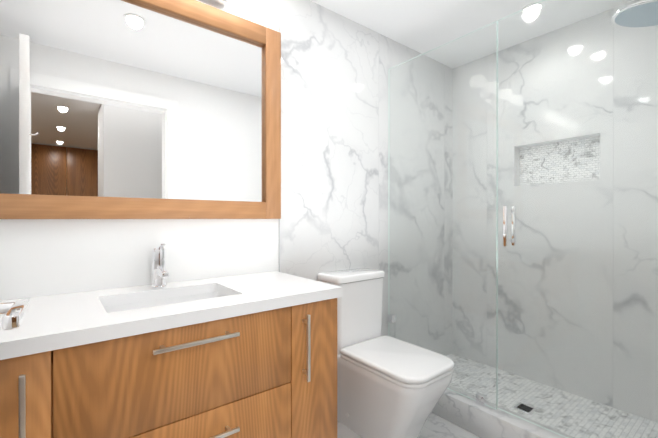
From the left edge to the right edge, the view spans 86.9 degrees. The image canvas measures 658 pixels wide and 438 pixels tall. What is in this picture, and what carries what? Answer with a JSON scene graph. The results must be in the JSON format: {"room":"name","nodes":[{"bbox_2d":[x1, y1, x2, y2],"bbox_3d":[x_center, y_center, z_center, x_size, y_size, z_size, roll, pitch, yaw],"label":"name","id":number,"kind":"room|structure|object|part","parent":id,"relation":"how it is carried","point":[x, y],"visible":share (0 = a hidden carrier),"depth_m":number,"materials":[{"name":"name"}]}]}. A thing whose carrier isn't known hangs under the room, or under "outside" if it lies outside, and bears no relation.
{"room":"bathroom","nodes":[
{"label":"bathroom","id":0,"kind":"room"},
{"bbox_2d":[0,0,278,300],"bbox_3d":[-0.162,-0.051,2.057,3.230,2.440,0.100,0,0,-38],"label":"wall","id":1,"kind":"structure","parent":0,"point":[42,257],"depth_m":1.46,"materials":[{"name":"white paint"}]},
{"bbox_2d":[0,0,280,218],"bbox_3d":[-0.748,-0.500,1.501,1.222,1.000,0.038,0,0,-38],"label":"mirror","id":2,"kind":"object","parent":1,"relation":"attached to","point":[140,109],"visible":0.94,"depth_m":1.46,"materials":[{"name":"brown wood"}]},
{"bbox_2d":[210,0,226,5],"bbox_3d":[-0.641,-1.135,1.509,0.900,0.180,0.155,0,0,-38],"label":"sconce","id":3,"kind":"object","parent":1,"relation":"attached to","point":[222,2],"visible":1,"depth_m":1.67,"materials":[{"name":"silver metal"}]},
{"bbox_2d":[279,0,452,355],"bbox_3d":[0.385,-0.052,2.421,1.680,2.440,0.010,0,0,-38],"label":"wall","id":4,"kind":"structure","parent":0,"point":[338,90],"depth_m":2.31,"materials":[{"name":"white stone"}]},
{"bbox_2d":[337,412,480,437],"bbox_3d":[0.389,1.220,1.366,3.230,0.100,1.872,0,0,-38],"label":"floor","id":5,"kind":"structure","parent":0,"point":[435,426],"depth_m":1.92,"materials":[{"name":"tile"}]},
{"bbox_2d":[0,244,342,437],"bbox_3d":[-0.584,0.635,1.286,1.208,1.069,0.580,0,0,-38],"label":"bathroom vanity","id":6,"kind":"object","parent":5,"relation":"on","point":[253,355],"visible":1,"depth_m":1.11,"materials":[{"name":"wood"},{"name":"white quartz"},{"name":"brushed nickel"}]},
{"bbox_3d":[-0.802,0.697,0.807,0.246,0.738,0.020,0,0,-38],"label":"door","id":7,"kind":"part","parent":6,"relation":"part of","materials":[{"name":"brown wood"}]},
{"bbox_2d":[0,271,342,359],"bbox_3d":[-0.590,0.304,1.293,1.208,0.040,0.562,0,0,-38],"label":"countertop","id":8,"kind":"structure","parent":6,"relation":"on","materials":[{"name":"white stone"}]},
{"bbox_2d":[151,244,168,287],"bbox_3d":[-0.690,0.192,1.428,0.058,0.184,0.134,0,0,-38],"label":"faucet","id":9,"kind":"object","parent":8,"relation":"on","point":[159,271],"depth_m":1.43,"materials":[{"name":"silver metal"}]},
{"bbox_2d":[104,292,223,312],"bbox_3d":[-0.586,0.397,1.297,0.464,0.144,0.304,0,0,-38],"label":"basin","id":10,"kind":"object","parent":8,"relation":"in","point":[130,304],"depth_m":1.39,"materials":[{"name":"white ceramic"}]},
{"bbox_3d":[-0.427,0.473,1.105,0.706,0.290,0.020,0,0,-38],"label":"drawer","id":11,"kind":"part","parent":6,"relation":"part of","materials":[{"name":"brown wood"}]},
{"bbox_3d":[-0.059,0.696,1.397,0.226,0.738,0.020,0,0,-38],"label":"door","id":12,"kind":"part","parent":6,"relation":"part of","materials":[{"name":"brown wood"}]},
{"bbox_2d":[317,268,453,437],"bbox_3d":[0.296,0.740,1.892,0.386,0.857,0.707,0,0,-38],"label":"toilet","id":13,"kind":"object","parent":5,"relation":"on","point":[389,386],"visible":0.88,"depth_m":1.80,"materials":[{"name":"white ceramic"}]},
{"bbox_3d":[0.138,0.556,2.091,0.376,0.395,0.198,0,0,-38],"label":"tank","id":14,"kind":"part","parent":13,"relation":"part of","materials":[{"name":"white ceramic"}]},
{"bbox_3d":[0.140,0.337,2.088,0.386,0.041,0.205,0,0,-38],"label":"tank lid","id":15,"kind":"part","parent":13,"relation":"part of","materials":[{"name":"white ceramic"}]},
{"bbox_3d":[0.294,0.961,1.895,0.374,0.414,0.700,0,0,-38],"label":"bowl","id":16,"kind":"part","parent":13,"relation":"part of","materials":[{"name":"white ceramic"}]},
{"bbox_3d":[0.358,0.719,1.814,0.380,0.026,0.509,0,0,-38],"label":"lid","id":17,"kind":"part","parent":13,"relation":"part of","materials":[{"name":"white ceramic"}]},
{"bbox_3d":[0.358,0.744,1.813,0.378,0.018,0.502,0,0,-38],"label":"seat","id":18,"kind":"part","parent":13,"relation":"part of","materials":[{"name":"white ceramic"}]},
{"bbox_2d":[432,385,574,437],"bbox_3d":[0.930,1.094,1.802,0.120,0.150,1.638,0,0,-38],"label":"shower curb","id":19,"kind":"object","parent":5,"relation":"on","point":[468,414],"visible":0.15,"depth_m":1.85,"materials":[{"name":"stone"}]},
{"bbox_2d":[387,21,496,409],"bbox_3d":[0.657,-0.017,2.144,0.036,2.069,0.757,0,0,-38],"label":"glass","id":20,"kind":"object","parent":19,"relation":"on","point":[481,398],"visible":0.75,"depth_m":2.03,"materials":[{"name":"clear glass"}]},
{"bbox_2d":[447,353,657,437],"bbox_3d":[1.264,1.154,2.073,0.740,0.030,1.632,0,0,-38],"label":"shower floor","id":21,"kind":"structure","parent":5,"relation":"on","point":[615,425],"depth_m":2.13,"materials":[{"name":"tile"}]},
{"bbox_2d":[513,402,536,414],"bbox_3d":[1.177,1.137,2.086,0.100,0.004,0.100,0,0,-38],"label":"shower drain","id":22,"kind":"object","parent":21,"relation":"on","point":[528,408],"depth_m":2.08,"materials":[{"name":"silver metal"}]},
{"bbox_2d":[310,0,633,67],"bbox_3d":[0.389,-1.320,1.361,3.230,0.100,1.872,0,0,-38],"label":"ceiling","id":23,"kind":"structure","parent":0,"point":[422,26],"depth_m":2.22,"materials":[{"name":"white paint"}]},
{"bbox_2d":[521,2,544,14],"bbox_3d":[1.228,-1.268,2.097,0.124,0.005,0.124,0,0,-38],"label":"recessed light","id":24,"kind":"object","parent":23,"relation":"in","point":[539,10],"depth_m":2.09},
{"bbox_3d":[1.228,-1.268,2.097,0.090,0.001,0.090,0,0,-38],"label":"ceiling light lens","id":25,"kind":"part","parent":24,"relation":"part of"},
{"bbox_2d":[452,0,657,422],"bbox_3d":[1.600,-0.052,2.338,0.120,2.440,1.652,0,0,-38],"label":"wall","id":26,"kind":"structure","parent":0,"point":[463,172],"depth_m":2.30,"materials":[{"name":"stone"}]},
{"bbox_3d":[1.778,-0.050,1.431,0.730,2.440,0.010,0,0,-38],"label":"wall","id":27,"kind":"structure","parent":0,"visible":0},
{"bbox_2d":[612,0,657,26],"bbox_3d":[1.587,-1.053,1.582,0.300,0.215,0.466,0,0,-38],"label":"shower head","id":28,"kind":"object","parent":27,"relation":"attached to","point":[627,16],"depth_m":1.67},
{"bbox_3d":[1.607,-0.049,1.212,2.450,2.440,0.120,0,0,-38],"label":"wall","id":29,"kind":"structure","parent":0,"visible":0},
{"bbox_2d":[497,0,657,437],"bbox_3d":[1.159,-0.022,1.512,0.010,2.055,0.847,0,0,-38],"label":"shower glass door","id":30,"kind":"structure","parent":29,"relation":"attached to","point":[566,222],"depth_m":1.60,"materials":[{"name":"clear glass"}]},
{"bbox_2d":[503,206,507,246],"bbox_3d":[0.898,0.037,1.766,0.018,0.205,0.018,0,0,-38],"label":"handle","id":31,"kind":"object","parent":30,"relation":"attached to","point":[505,226],"visible":0.96,"depth_m":1.76,"materials":[{"name":"silver metal"}]},
{"bbox_2d":[511,206,515,245],"bbox_3d":[0.970,0.037,1.824,0.018,0.205,0.018,0,0,-38],"label":"door pull","id":32,"kind":"object","parent":30,"relation":"attached to","point":[513,225],"depth_m":1.82,"materials":[{"name":"silver metal"}]},
{"bbox_3d":[-0.609,0.162,0.615,0.012,0.054,0.054,0,0,-38],"label":"rose","id":33,"kind":"object","parent":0,"visible":0},
{"bbox_2d":[0,302,14,313],"bbox_3d":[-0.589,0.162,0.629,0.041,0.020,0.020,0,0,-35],"label":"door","id":34,"kind":"structure","parent":33,"relation":"attached to","point":[5,307],"depth_m":0.62,"materials":[{"name":"white"}]},
{"bbox_2d":[2,299,29,329],"bbox_3d":[-0.536,0.162,0.598,0.020,0.022,0.139,0,0,-35],"label":"door lever","id":35,"kind":"object","parent":34,"relation":"attached to","point":[13,317],"visible":1,"depth_m":0.56,"materials":[{"name":"silver metal"}]}
]}

